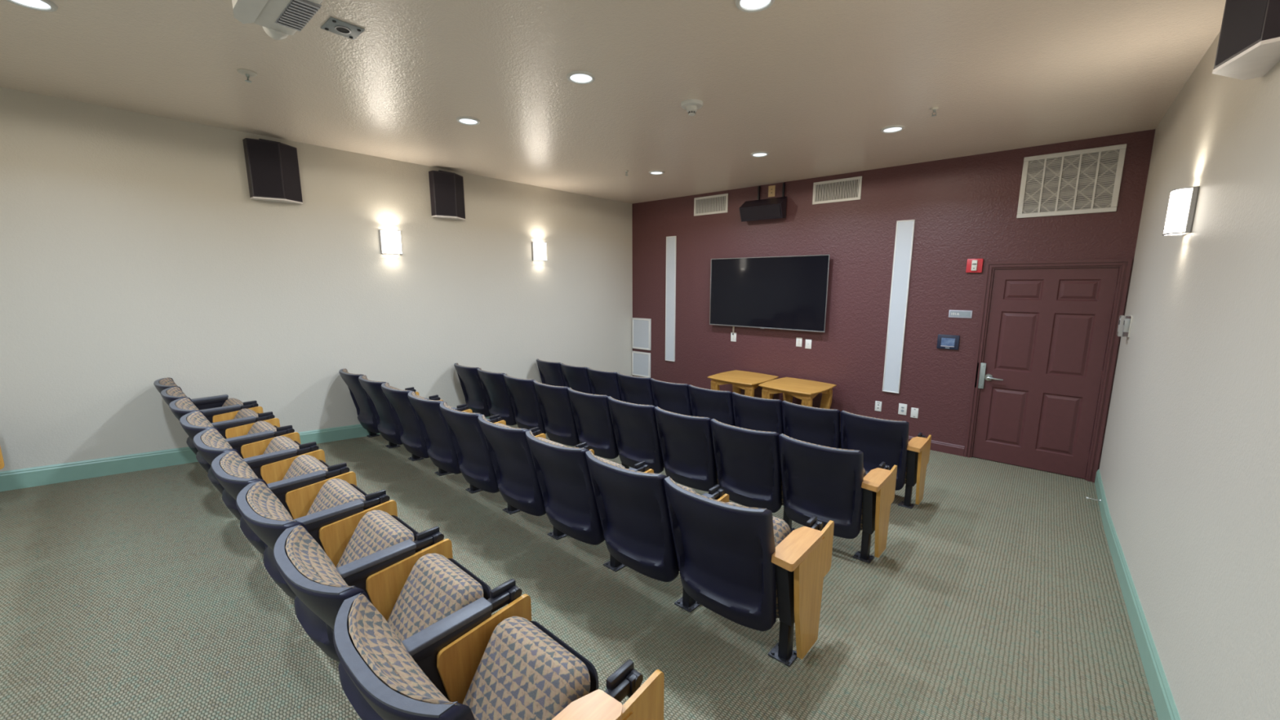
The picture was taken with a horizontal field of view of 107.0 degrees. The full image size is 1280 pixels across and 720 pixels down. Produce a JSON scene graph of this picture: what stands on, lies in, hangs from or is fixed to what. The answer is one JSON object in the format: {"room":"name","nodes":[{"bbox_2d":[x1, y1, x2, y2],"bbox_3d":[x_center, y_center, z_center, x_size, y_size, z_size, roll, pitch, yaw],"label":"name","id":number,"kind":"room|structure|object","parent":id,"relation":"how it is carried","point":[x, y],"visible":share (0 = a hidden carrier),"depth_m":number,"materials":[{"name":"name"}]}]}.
{"room":"screening room","nodes":[
{"label":"screening room","id":0,"kind":"room"},
{"bbox_2d":[0,87,632,471],"bbox_3d":[-2.719,-0.505,5.266,0.120,3.277,8.020,8,12,40],"label":"wall","id":1,"kind":"structure","parent":0,"point":[136,251],"depth_m":4.19,"materials":[{"name":"beige paint"}]},
{"bbox_2d":[0,416,489,491],"bbox_3d":[-2.707,0.689,5.372,0.016,0.686,7.900,8,12,40],"label":"baseboard","id":2,"kind":"structure","parent":1,"relation":"attached to","point":[20,478],"depth_m":3.73,"materials":[{"name":"teal paint"}]},
{"bbox_2d":[242,137,302,204],"bbox_3d":[-3.257,-1.694,4.229,0.152,0.524,0.380,8,12,40],"label":"speaker","id":3,"kind":"object","parent":1,"relation":"attached to","point":[273,171],"visible":1,"depth_m":4.17},
{"bbox_2d":[379,229,402,254],"bbox_3d":[-2.647,-1.258,5.058,0.098,0.250,0.208,8,12,40],"label":"wall sconce","id":4,"kind":"object","parent":1,"relation":"attached to","point":[390,239],"visible":1,"depth_m":5.01,"materials":[{"name":"white glass"}]},
{"bbox_2d":[428,170,465,220],"bbox_3d":[-2.188,-1.903,5.448,0.152,0.524,0.390,8,12,40],"label":"speaker","id":5,"kind":"object","parent":1,"relation":"attached to","point":[446,188],"visible":1,"depth_m":5.38},
{"bbox_2d":[532,241,546,261],"bbox_3d":[-1.368,-1.492,6.519,0.098,0.250,0.208,8,12,40],"label":"wall sconce","id":6,"kind":"object","parent":1,"relation":"attached to","point":[539,248],"visible":1,"depth_m":6.46,"materials":[{"name":"white glass"}]},
{"bbox_2d":[0,417,1158,719],"bbox_3d":[-0.459,1.143,3.478,6.198,0.706,8.140,8,12,40],"label":"floor","id":7,"kind":"structure","parent":0,"point":[135,595],"depth_m":2.33,"materials":[{"name":"green carpet"}]},
{"bbox_2d":[153,377,262,455],"bbox_3d":[-3.540,0.530,3.894,0.664,0.778,0.555,7,12,35],"label":"chair","id":8,"kind":"object","parent":7,"relation":"on","point":[218,408],"visible":0.27,"depth_m":3.82,"materials":[{"name":"grey plastic"}]},
{"bbox_2d":[222,398,243,406],"bbox_3d":[-3.483,0.540,3.974,0.394,0.381,0.268,8,12,40],"label":"seat cushion","id":9,"kind":"object","parent":8,"relation":"on","point":[225,402],"depth_m":4.01,"materials":[{"name":"fabric"}]},
{"bbox_2d":[160,386,279,472],"bbox_3d":[-3.125,0.586,3.558,0.579,0.778,0.580,8,12,40],"label":"chair","id":10,"kind":"object","parent":7,"relation":"on","point":[244,420],"visible":0.34,"depth_m":3.42,"materials":[{"name":"beige fabric"}]},
{"bbox_2d":[166,386,186,397],"bbox_3d":[-3.241,0.500,3.461,0.500,0.577,0.242,8,12,40],"label":"cushion","id":11,"kind":"object","parent":10,"relation":"on","point":[172,392],"depth_m":3.46,"materials":[{"name":"fabric"}]},
{"bbox_2d":[233,408,257,419],"bbox_3d":[-3.090,0.595,3.639,0.394,0.381,0.268,8,12,40],"label":"seat cushion","id":12,"kind":"object","parent":10,"relation":"on","point":[242,413],"depth_m":3.65,"materials":[{"name":"fabric"}]},
{"bbox_2d":[168,397,300,493],"bbox_3d":[-2.732,0.641,3.223,0.579,0.778,0.580,8,12,40],"label":"chair","id":13,"kind":"object","parent":7,"relation":"on","point":[255,443],"visible":0.36,"depth_m":3.08,"materials":[{"name":"grey plastic"}]},
{"bbox_2d":[175,397,199,410],"bbox_3d":[-2.848,0.555,3.126,0.500,0.577,0.242,8,12,40],"label":"cushion","id":14,"kind":"object","parent":13,"relation":"on","point":[185,403],"depth_m":3.13,"materials":[{"name":"fabric"}]},
{"bbox_2d":[246,421,276,435],"bbox_3d":[-2.697,0.650,3.304,0.394,0.381,0.268,8,12,40],"label":"seat cushion","id":15,"kind":"object","parent":13,"relation":"on","point":[259,426],"depth_m":3.31,"materials":[{"name":"fabric"}]},
{"bbox_2d":[179,410,325,519],"bbox_3d":[-2.339,0.696,2.888,0.579,0.778,0.580,8,12,40],"label":"chair","id":16,"kind":"object","parent":7,"relation":"on","point":[272,466],"visible":0.33,"depth_m":2.75,"materials":[{"name":"fabric"}]},
{"bbox_2d":[186,411,213,427],"bbox_3d":[-2.455,0.610,2.791,0.500,0.577,0.242,8,12,40],"label":"cushion","id":17,"kind":"object","parent":16,"relation":"on","point":[195,419],"depth_m":2.79,"materials":[{"name":"fabric"}]},
{"bbox_2d":[262,435,298,454],"bbox_3d":[-2.304,0.706,2.968,0.394,0.381,0.268,8,12,40],"label":"seat cushion","id":18,"kind":"object","parent":16,"relation":"on","point":[277,443],"depth_m":2.98,"materials":[{"name":"fabric"}]},
{"bbox_2d":[192,427,356,554],"bbox_3d":[-1.946,0.751,2.553,0.579,0.778,0.580,8,12,40],"label":"chair","id":19,"kind":"object","parent":7,"relation":"on","point":[302,482],"visible":0.27,"depth_m":2.41,"materials":[{"name":"fabric"}]},
{"bbox_2d":[201,428,233,449],"bbox_3d":[-2.062,0.666,2.456,0.500,0.577,0.242,8,12,40],"label":"cushion","id":20,"kind":"object","parent":19,"relation":"on","point":[211,438],"depth_m":2.46,"materials":[{"name":"fabric"}]},
{"bbox_2d":[282,454,328,479],"bbox_3d":[-1.911,0.761,2.633,0.394,0.381,0.268,8,12,40],"label":"seat cushion","id":21,"kind":"object","parent":19,"relation":"on","point":[303,464],"depth_m":2.64,"materials":[{"name":"fabric"}]},
{"bbox_2d":[210,450,397,599],"bbox_3d":[-1.553,0.807,2.218,0.579,0.778,0.580,8,12,40],"label":"chair","id":22,"kind":"object","parent":7,"relation":"on","point":[339,506],"visible":0.4,"depth_m":2.09,"materials":[{"name":"fabric"}]},
{"bbox_2d":[220,450,258,479],"bbox_3d":[-1.669,0.721,2.121,0.500,0.577,0.242,8,12,40],"label":"cushion","id":23,"kind":"object","parent":22,"relation":"on","point":[233,466],"depth_m":2.12,"materials":[{"name":"fabric"}]},
{"bbox_2d":[306,478,364,515],"bbox_3d":[-1.518,0.816,2.298,0.394,0.381,0.268,8,12,40],"label":"seat cushion","id":24,"kind":"object","parent":22,"relation":"on","point":[335,492],"depth_m":2.30,"materials":[{"name":"fabric"}]},
{"bbox_2d":[235,480,453,662],"bbox_3d":[-1.160,0.862,1.883,0.579,0.778,0.580,8,12,40],"label":"chair","id":25,"kind":"object","parent":7,"relation":"on","point":[383,550],"visible":0.49,"depth_m":1.75,"materials":[{"name":"fabric"}]},
{"bbox_2d":[246,481,297,522],"bbox_3d":[-1.276,0.776,1.786,0.500,0.577,0.242,8,12,40],"label":"cushion","id":26,"kind":"object","parent":25,"relation":"on","point":[263,505],"depth_m":1.77,"materials":[{"name":"fabric"}]},
{"bbox_2d":[335,510,413,568],"bbox_3d":[-1.125,0.871,1.963,0.394,0.381,0.268,8,12,40],"label":"seat cushion","id":27,"kind":"object","parent":25,"relation":"on","point":[377,531],"depth_m":1.96,"materials":[{"name":"fabric"}]},
{"bbox_2d":[338,368,418,448],"bbox_3d":[-2.705,0.475,4.864,0.664,0.778,0.555,7,12,35],"label":"chair","id":28,"kind":"object","parent":7,"relation":"on","point":[366,418],"visible":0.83,"depth_m":4.71,"materials":[{"name":"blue plastic"}]},
{"bbox_2d":[358,374,443,461],"bbox_3d":[-2.290,0.530,4.528,0.579,0.778,0.580,8,12,40],"label":"chair","id":29,"kind":"object","parent":7,"relation":"on","point":[388,427],"visible":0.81,"depth_m":4.37,"materials":[{"name":"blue plastic"}]},
{"bbox_2d":[272,524,531,719],"bbox_3d":[-0.767,0.917,1.547,0.579,0.778,0.580,8,12,40],"label":"chair","id":30,"kind":"object","parent":7,"relation":"on","point":[442,615],"visible":0.6,"depth_m":1.44,"materials":[{"name":"fabric"}]},
{"bbox_2d":[285,525,355,588],"bbox_3d":[-0.883,0.832,1.450,0.500,0.577,0.242,8,12,40],"label":"cushion","id":31,"kind":"object","parent":30,"relation":"on","point":[307,561],"depth_m":1.41,"materials":[{"name":"fabric"}]},
{"bbox_2d":[386,553,483,641],"bbox_3d":[-0.732,0.927,1.628,0.394,0.381,0.268,8,12,40],"label":"seat cushion","id":32,"kind":"object","parent":30,"relation":"on","point":[435,588],"depth_m":1.61,"materials":[{"name":"fabric"}]},
{"bbox_2d":[381,382,472,475],"bbox_3d":[-1.897,0.586,4.193,0.579,0.778,0.580,8,12,40],"label":"chair","id":33,"kind":"object","parent":7,"relation":"on","point":[412,438],"visible":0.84,"depth_m":4.03,"materials":[{"name":"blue plastic"}]},
{"bbox_2d":[384,382,408,391],"bbox_3d":[-2.013,0.500,4.096,0.500,0.577,0.242,8,12,40],"label":"cushion","id":34,"kind":"object","parent":33,"relation":"on","point":[386,384],"depth_m":3.94,"materials":[{"name":"fabric"}]},
{"bbox_2d":[407,391,506,493],"bbox_3d":[-1.504,0.641,3.858,0.579,0.778,0.580,8,12,40],"label":"chair","id":35,"kind":"object","parent":7,"relation":"on","point":[435,430],"visible":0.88,"depth_m":3.70,"materials":[{"name":"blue plastic"}]},
{"bbox_2d":[411,391,442,401],"bbox_3d":[-1.620,0.555,3.761,0.500,0.577,0.242,8,12,40],"label":"cushion","id":36,"kind":"object","parent":35,"relation":"on","point":[413,393],"depth_m":3.57,"materials":[{"name":"fabric"}]},
{"bbox_2d":[453,363,490,417],"bbox_3d":[-1.914,0.423,5.783,0.664,0.778,0.555,7,12,35],"label":"chair","id":37,"kind":"object","parent":7,"relation":"on","point":[468,377],"visible":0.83,"depth_m":5.61,"materials":[{"name":"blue plastic"}]},
{"bbox_2d":[439,401,546,514],"bbox_3d":[-1.111,0.696,3.523,0.579,0.778,0.580,8,12,40],"label":"chair","id":38,"kind":"object","parent":7,"relation":"on","point":[476,466],"visible":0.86,"depth_m":3.36,"materials":[{"name":"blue plastic"}]},
{"bbox_2d":[443,401,478,413],"bbox_3d":[-1.227,0.610,3.426,0.500,0.577,0.242,8,12,40],"label":"cushion","id":39,"kind":"object","parent":38,"relation":"on","point":[445,405],"depth_m":3.26,"materials":[{"name":"fabric"}]},
{"bbox_2d":[477,368,516,425],"bbox_3d":[-1.499,0.478,5.447,0.579,0.778,0.580,8,12,40],"label":"chair","id":40,"kind":"object","parent":7,"relation":"on","point":[494,385],"visible":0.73,"depth_m":5.27,"materials":[{"name":"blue plastic"}]},
{"bbox_2d":[333,591,664,719],"bbox_3d":[-0.363,0.973,1.207,0.622,0.778,0.585,7,12,38],"label":"chair","id":41,"kind":"object","parent":7,"relation":"on","point":[525,671],"visible":1,"depth_m":1.19,"materials":[{"name":"fabric"}]},
{"bbox_2d":[348,594,459,705],"bbox_3d":[-0.490,0.887,1.115,0.500,0.577,0.242,8,12,40],"label":"cushion","id":42,"kind":"object","parent":41,"relation":"on","point":[374,645],"depth_m":1.04,"materials":[{"name":"fabric"}]},
{"bbox_2d":[462,616,590,719],"bbox_3d":[-0.339,0.982,1.293,0.394,0.381,0.268,8,12,40],"label":"seat cushion","id":43,"kind":"object","parent":41,"relation":"on","point":[522,673],"depth_m":1.27,"materials":[{"name":"fabric"}]},
{"bbox_2d":[503,373,556,442],"bbox_3d":[-1.106,0.533,5.112,0.579,0.778,0.580,8,12,40],"label":"chair","id":44,"kind":"object","parent":7,"relation":"on","point":[522,392],"visible":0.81,"depth_m":4.94,"materials":[{"name":"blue plastic"}]},
{"bbox_2d":[477,414,594,539],"bbox_3d":[-0.718,0.751,3.188,0.579,0.778,0.580,8,12,40],"label":"chair","id":45,"kind":"object","parent":7,"relation":"on","point":[517,482],"visible":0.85,"depth_m":3.02,"materials":[{"name":"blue plastic"}]},
{"bbox_2d":[482,414,526,429],"bbox_3d":[-0.834,0.666,3.091,0.500,0.577,0.242,8,12,40],"label":"cushion","id":46,"kind":"object","parent":45,"relation":"on","point":[484,420],"depth_m":2.92,"materials":[{"name":"fabric"}]},
{"bbox_2d":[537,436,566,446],"bbox_3d":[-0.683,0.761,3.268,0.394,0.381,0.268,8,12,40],"label":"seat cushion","id":47,"kind":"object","parent":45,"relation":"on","point":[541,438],"depth_m":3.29,"materials":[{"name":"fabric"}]},
{"bbox_2d":[536,359,565,386],"bbox_3d":[-1.126,0.370,6.698,0.664,0.778,0.555,7,12,35],"label":"chair","id":48,"kind":"object","parent":7,"relation":"on","point":[550,372],"visible":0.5,"depth_m":6.48,"materials":[{"name":"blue plastic"}]},
{"bbox_2d":[533,380,579,446],"bbox_3d":[-0.714,0.589,4.776,0.579,0.778,0.580,8,12,40],"label":"chair","id":49,"kind":"object","parent":7,"relation":"on","point":[554,402],"visible":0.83,"depth_m":4.61,"materials":[{"name":"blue plastic"}]},
{"bbox_2d":[560,363,591,394],"bbox_3d":[-0.711,0.426,6.362,0.579,0.778,0.580,8,12,40],"label":"chair","id":50,"kind":"object","parent":7,"relation":"on","point":[576,378],"visible":0.48,"depth_m":6.14,"materials":[{"name":"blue plastic"}]},
{"bbox_2d":[525,430,653,571],"bbox_3d":[-0.325,0.807,2.853,0.579,0.778,0.580,8,12,40],"label":"chair","id":51,"kind":"object","parent":7,"relation":"on","point":[562,473],"visible":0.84,"depth_m":2.69,"materials":[{"name":"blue plastic"}]},
{"bbox_2d":[529,430,586,449],"bbox_3d":[-0.441,0.721,2.756,0.500,0.577,0.242,8,12,40],"label":"cushion","id":52,"kind":"object","parent":51,"relation":"on","point":[531,447],"depth_m":2.59,"materials":[{"name":"fabric"}]},
{"bbox_2d":[595,455,625,468],"bbox_3d":[-0.290,0.816,2.933,0.394,0.381,0.268,8,12,40],"label":"seat cushion","id":53,"kind":"object","parent":51,"relation":"on","point":[606,460],"depth_m":2.91,"materials":[{"name":"fabric"}]},
{"bbox_2d":[567,387,629,468],"bbox_3d":[-0.321,0.644,4.441,0.579,0.778,0.580,8,12,40],"label":"chair","id":54,"kind":"object","parent":7,"relation":"on","point":[591,412],"visible":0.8,"depth_m":4.28,"materials":[{"name":"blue plastic"}]},
{"bbox_2d":[586,367,622,400],"bbox_3d":[-0.318,0.481,6.027,0.579,0.778,0.580,8,12,40],"label":"chair","id":55,"kind":"object","parent":7,"relation":"on","point":[602,383],"visible":0.49,"depth_m":5.81,"materials":[{"name":"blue plastic"}]},
{"bbox_2d":[616,372,654,405],"bbox_3d":[0.074,0.536,5.692,0.579,0.778,0.580,8,12,40],"label":"chair","id":56,"kind":"object","parent":7,"relation":"on","point":[633,389],"visible":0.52,"depth_m":5.48,"materials":[{"name":"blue plastic"}]},
{"bbox_2d":[607,395,667,477],"bbox_3d":[0.072,0.699,4.106,0.579,0.778,0.580,8,12,40],"label":"chair","id":57,"kind":"object","parent":7,"relation":"on","point":[634,425],"visible":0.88,"depth_m":3.94,"materials":[{"name":"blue plastic"}]},
{"bbox_2d":[585,449,728,612],"bbox_3d":[0.068,0.862,2.518,0.579,0.778,0.580,8,12,40],"label":"chair","id":58,"kind":"object","parent":7,"relation":"on","point":[633,508],"visible":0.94,"depth_m":2.36,"materials":[{"name":"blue plastic"}]},
{"bbox_2d":[590,450,679,569],"bbox_3d":[-0.048,0.776,2.421,0.500,0.577,0.242,8,12,40],"label":"cushion","id":59,"kind":"object","parent":58,"relation":"on","point":[633,511],"depth_m":2.35,"materials":[{"name":"plastic"}]},
{"bbox_2d":[676,483,696,493],"bbox_3d":[0.103,0.872,2.598,0.394,0.381,0.268,8,12,40],"label":"seat cushion","id":60,"kind":"object","parent":58,"relation":"on","point":[688,488],"depth_m":2.55,"materials":[{"name":"fabric"}]},
{"bbox_2d":[649,377,692,416],"bbox_3d":[0.468,0.592,5.357,0.579,0.778,0.580,8,12,40],"label":"chair","id":61,"kind":"object","parent":7,"relation":"on","point":[674,397],"visible":0.52,"depth_m":5.15,"materials":[{"name":"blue plastic"}]},
{"bbox_2d":[653,406,719,491],"bbox_3d":[0.465,0.754,3.771,0.579,0.778,0.580,8,12,40],"label":"chair","id":62,"kind":"object","parent":7,"relation":"on","point":[686,442],"visible":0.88,"depth_m":3.61,"materials":[{"name":"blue plastic"}]},
{"bbox_2d":[688,384,735,426],"bbox_3d":[0.860,0.647,5.021,0.579,0.778,0.580,8,12,40],"label":"chair","id":63,"kind":"object","parent":7,"relation":"on","point":[717,405],"visible":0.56,"depth_m":4.81,"materials":[{"name":"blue plastic"}]},
{"bbox_2d":[707,369,778,399],"bbox_3d":[1.397,0.536,6.464,0.740,0.632,0.750,9,13,44],"label":"side table","id":64,"kind":"object","parent":7,"relation":"on","point":[748,381],"visible":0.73,"depth_m":6.35,"materials":[{"name":"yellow wood"}]},
{"bbox_2d":[663,476,834,666],"bbox_3d":[0.472,0.918,2.177,0.622,0.778,0.585,7,12,38],"label":"chair","id":65,"kind":"object","parent":7,"relation":"on","point":[746,566],"visible":1,"depth_m":2.02,"materials":[{"name":"plastic"}]},
{"bbox_2d":[669,476,778,618],"bbox_3d":[0.345,0.832,2.085,0.500,0.577,0.242,8,12,40],"label":"cushion","id":66,"kind":"object","parent":65,"relation":"on","point":[726,562],"depth_m":2.02,"materials":[{"name":"plastic"}]},
{"bbox_2d":[726,502,791,546],"bbox_3d":[0.496,0.927,2.263,0.394,0.381,0.268,8,12,40],"label":"seat cushion","id":67,"kind":"object","parent":65,"relation":"on","point":[782,530],"depth_m":2.18,"materials":[{"name":"fabric"}]},
{"bbox_2d":[710,418,795,531],"bbox_3d":[0.858,0.810,3.436,0.579,0.778,0.580,8,12,40],"label":"chair","id":68,"kind":"object","parent":7,"relation":"on","point":[748,461],"visible":0.88,"depth_m":3.28,"materials":[{"name":"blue plastic"}]},
{"bbox_2d":[713,418,783,505],"bbox_3d":[0.743,0.724,3.339,0.500,0.577,0.242,8,12,40],"label":"cushion","id":69,"kind":"object","parent":68,"relation":"on","point":[748,470],"depth_m":3.28,"materials":[{"name":"plastic"}]},
{"bbox_2d":[731,391,783,434],"bbox_3d":[1.253,0.702,4.686,0.579,0.778,0.580,8,12,40],"label":"chair","id":70,"kind":"object","parent":7,"relation":"on","point":[753,413],"visible":0.49,"depth_m":4.48,"materials":[{"name":"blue plastic"}]},
{"bbox_2d":[733,391,778,399],"bbox_3d":[1.138,0.617,4.589,0.500,0.577,0.242,8,12,40],"label":"cushion","id":71,"kind":"object","parent":70,"relation":"on","point":[736,396],"depth_m":4.50,"materials":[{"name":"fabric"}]},
{"bbox_2d":[758,377,836,408],"bbox_3d":[1.964,0.620,5.955,0.750,0.632,0.740,-9,13,-43],"label":"side table","id":72,"kind":"object","parent":7,"relation":"on","point":[806,390],"visible":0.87,"depth_m":5.86,"materials":[{"name":"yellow wood"}]},
{"bbox_2d":[782,400,840,448],"bbox_3d":[1.646,0.758,4.351,0.579,0.778,0.580,8,12,40],"label":"chair","id":73,"kind":"object","parent":7,"relation":"on","point":[815,425],"visible":0.53,"depth_m":4.15,"materials":[{"name":"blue plastic"}]},
{"bbox_2d":[778,433,897,563],"bbox_3d":[1.263,0.866,3.096,0.622,0.778,0.585,7,12,38],"label":"chair","id":74,"kind":"object","parent":7,"relation":"on","point":[827,483],"visible":0.97,"depth_m":2.94,"materials":[{"name":"plastic"}]},
{"bbox_2d":[782,433,862,530],"bbox_3d":[1.135,0.779,3.004,0.500,0.577,0.242,8,12,40],"label":"cushion","id":75,"kind":"object","parent":74,"relation":"on","point":[828,487],"depth_m":2.94,"materials":[{"name":"plastic"}]},
{"bbox_2d":[840,410,931,509],"bbox_3d":[2.051,0.814,4.011,0.622,0.778,0.585,7,12,38],"label":"chair","id":76,"kind":"object","parent":7,"relation":"on","point":[880,440],"visible":0.73,"depth_m":3.83,"materials":[{"name":"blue plastic"}]},
{"bbox_2d":[844,410,907,484],"bbox_3d":[1.923,0.727,3.919,0.500,0.577,0.242,8,12,40],"label":"seat back","id":77,"kind":"object","parent":76,"relation":"on","point":[886,442],"depth_m":3.83,"materials":[{"name":"plastic"}]},
{"bbox_2d":[0,0,1226,204],"bbox_3d":[-0.450,-1.852,2.995,6.198,0.120,8.170,8,12,40],"label":"ceiling","id":78,"kind":"structure","parent":0,"point":[813,86],"depth_m":2.95,"materials":[{"name":"paint"}]},
{"bbox_2d":[6,0,57,11],"bbox_3d":[-2.812,-1.649,2.171,0.184,0.013,0.184,8,12,40],"label":"recessed light","id":79,"kind":"object","parent":78,"relation":"in","point":[38,5],"visible":1,"depth_m":2.20,"materials":[{"name":"white glass"}]},
{"bbox_2d":[231,0,322,39],"bbox_3d":[-1.425,-1.478,1.834,0.640,0.241,0.228,8,12,40],"label":"projector","id":80,"kind":"object","parent":78,"relation":"attached to","point":[279,19],"visible":1,"depth_m":1.88,"materials":[{"name":"white plastic"}]},
{"bbox_2d":[320,16,364,39],"bbox_3d":[-1.520,-1.692,2.421,0.152,0.010,0.154,8,12,40],"label":"ceiling plate","id":81,"kind":"object","parent":78,"relation":"attached to","point":[332,24],"visible":1,"depth_m":2.41,"materials":[{"name":"silver metal"}]},
{"bbox_2d":[566,71,595,84],"bbox_3d":[-0.373,-1.786,3.000,0.184,0.013,0.184,8,12,40],"label":"recessed light","id":82,"kind":"object","parent":78,"relation":"in","point":[575,77],"visible":1,"depth_m":2.98,"materials":[{"name":"white glass"}]},
{"bbox_2d":[680,98,703,115],"bbox_3d":[0.378,-1.825,3.446,0.164,0.080,0.164,8,12,40],"label":"smoke detector","id":83,"kind":"object","parent":78,"relation":"attached to","point":[691,105],"visible":1,"depth_m":3.41,"materials":[{"name":"white plastic"}]},
{"bbox_2d":[734,0,774,12],"bbox_3d":[0.530,-1.650,2.177,0.184,0.013,0.184,8,12,40],"label":"recessed light","id":84,"kind":"object","parent":78,"relation":"in","point":[746,6],"visible":1,"depth_m":2.21,"materials":[{"name":"white glass"}]},
{"bbox_2d":[739,182,786,222],"bbox_3d":[1.629,-2.088,6.268,0.594,0.458,0.208,8,12,40],"label":"speaker","id":85,"kind":"object","parent":78,"relation":"hanging from","point":[759,209],"visible":1,"depth_m":6.21},
{"bbox_2d":[631,128,1155,479],"bbox_3d":[2.163,-0.668,6.254,5.958,3.277,0.120,8,12,40],"label":"wall","id":86,"kind":"structure","parent":0,"point":[962,208],"depth_m":5.55,"materials":[{"name":"red paint"}]},
{"bbox_2d":[631,351,650,377],"bbox_3d":[0.022,0.074,8.149,0.402,0.425,0.034,8,12,40],"label":"wall speaker","id":87,"kind":"object","parent":86,"relation":"attached to","point":[641,361],"visible":0.99,"depth_m":8.13,"materials":[{"name":"white fabric"}]},
{"bbox_2d":[633,352,648,376],"bbox_3d":[0.023,0.074,8.151,0.342,0.365,0.030,8,12,40],"label":"grille","id":88,"kind":"object","parent":87,"relation":"attached to","point":[640,359],"depth_m":8.14,"materials":[{"name":"metal"}]},
{"bbox_2d":[631,317,651,350],"bbox_3d":[0.036,-0.445,8.051,0.421,0.529,0.034,8,12,40],"label":"wall speaker","id":89,"kind":"object","parent":86,"relation":"attached to","point":[641,327],"visible":1,"depth_m":8.04,"materials":[{"name":"white plastic"}]},
{"bbox_2d":[633,320,648,348],"bbox_3d":[0.026,-0.445,8.062,0.340,0.468,0.030,8,12,40],"label":"grille","id":90,"kind":"object","parent":89,"relation":"attached to","point":[641,327],"depth_m":8.05,"materials":[{"name":"metal"}]},
{"bbox_2d":[665,235,676,361],"bbox_3d":[0.496,-0.961,7.571,0.202,1.978,0.022,8,12,40],"label":"wall panel","id":91,"kind":"object","parent":86,"relation":"attached to","point":[671,241],"visible":1,"depth_m":7.56,"materials":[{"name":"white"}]},
{"bbox_2d":[693,193,728,216],"bbox_3d":[1.028,-2.258,6.899,0.575,0.259,0.010,8,12,40],"label":"air vent","id":92,"kind":"object","parent":86,"relation":"in","point":[714,204],"visible":1,"depth_m":6.89,"materials":[{"name":"white metal"}]},
{"bbox_2d":[709,254,830,332],"bbox_3d":[1.709,-0.913,6.467,1.706,0.968,0.092,8,12,40],"label":"television","id":93,"kind":"object","parent":86,"relation":"attached to","point":[790,292],"visible":1,"depth_m":6.36,"materials":[{"name":"black paint"}]},
{"bbox_2d":[812,176,862,204],"bbox_3d":[2.383,-2.053,5.746,0.572,0.262,0.010,8,12,40],"label":"air vent","id":94,"kind":"object","parent":86,"relation":"in","point":[847,188],"visible":1,"depth_m":5.74,"materials":[{"name":"white metal"}]},
{"bbox_2d":[882,219,915,393],"bbox_3d":[2.976,-0.590,5.460,0.181,1.973,0.022,8,12,40],"label":"wall panel","id":95,"kind":"object","parent":86,"relation":"attached to","point":[904,231],"visible":1,"depth_m":5.45,"materials":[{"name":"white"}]},
{"bbox_2d":[908,435,964,456],"bbox_3d":[1.715,0.745,6.788,4.892,0.115,0.016,8,12,40],"label":"baseboard","id":96,"kind":"structure","parent":86,"relation":"attached to","point":[949,448],"depth_m":5.31,"materials":[{"name":"red paint"}]},
{"bbox_2d":[936,334,959,350],"bbox_3d":[3.369,-0.197,5.178,0.202,0.156,0.024,8,12,40],"label":"panel","id":97,"kind":"object","parent":86,"relation":"attached to","point":[944,341],"visible":1,"depth_m":5.17,"materials":[{"name":"black plastic"}]},
{"bbox_2d":[948,310,972,318],"bbox_3d":[3.436,-0.493,5.080,0.208,0.080,0.010,8,12,40],"label":"room sign","id":98,"kind":"object","parent":86,"relation":"attached to","point":[952,313],"visible":1,"depth_m":5.07,"materials":[{"name":"grey plastic"}]},
{"bbox_2d":[965,258,983,272],"bbox_3d":[3.484,-0.983,4.932,0.138,0.142,0.048,8,12,40],"label":"fire alarm strobe","id":99,"kind":"object","parent":86,"relation":"attached to","point":[973,265],"visible":1,"depth_m":4.92,"materials":[{"name":"red plastic"}]},
{"bbox_2d":[972,267,1119,479],"bbox_3d":[3.960,0.111,4.735,0.973,2.018,0.110,8,12,40],"label":"door","id":100,"kind":"structure","parent":86,"relation":"in","point":[1041,372],"depth_m":4.70,"materials":[{"name":"red paint"}]},
{"bbox_2d":[963,258,1132,482],"bbox_3d":[4.001,0.075,4.747,1.056,2.100,0.130,8,12,40],"label":"trim","id":101,"kind":"structure","parent":86,"relation":"attached to","point":[1126,263],"depth_m":4.50,"materials":[{"name":"red paint"}]},
{"bbox_2d":[1016,143,1127,217],"bbox_3d":[3.985,-1.643,4.405,0.701,0.569,0.018,8,12,40],"label":"air vent","id":102,"kind":"object","parent":86,"relation":"in","point":[1082,181],"visible":1,"depth_m":4.39,"materials":[{"name":"white metal"}]},
{"bbox_2d":[1098,31,1279,719],"bbox_3d":[1.879,0.141,1.345,0.120,3.277,8.020,8,12,40],"label":"wall","id":103,"kind":"structure","parent":0,"point":[1189,468],"depth_m":1.89,"materials":[{"name":"beige paint"}]},
{"bbox_2d":[1115,315,1133,337],"bbox_3d":[4.016,-0.283,3.927,0.070,0.175,0.135,8,12,40],"label":"thermostat","id":104,"kind":"object","parent":103,"relation":"attached to","point":[1124,324],"visible":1,"depth_m":3.88,"materials":[{"name":"white plastic"}]},
{"bbox_2d":[1094,469,1180,719],"bbox_3d":[1.781,1.323,1.530,0.016,0.686,7.878,8,12,40],"label":"baseboard","id":105,"kind":"structure","parent":103,"relation":"attached to","point":[1163,700],"depth_m":2.33,"materials":[{"name":"teal paint"}]},
{"bbox_2d":[1162,186,1199,235],"bbox_3d":[2.896,-0.793,2.544,0.088,0.232,0.208,8,12,40],"label":"wall sconce","id":106,"kind":"object","parent":103,"relation":"attached to","point":[1182,204],"visible":1,"depth_m":2.48,"materials":[{"name":"white glass"}]},
{"bbox_2d":[1212,0,1279,79],"bbox_3d":[2.149,-1.304,1.633,0.152,0.524,0.400,8,12,40],"label":"speaker","id":107,"kind":"object","parent":103,"relation":"attached to","point":[1248,47],"visible":1,"depth_m":1.62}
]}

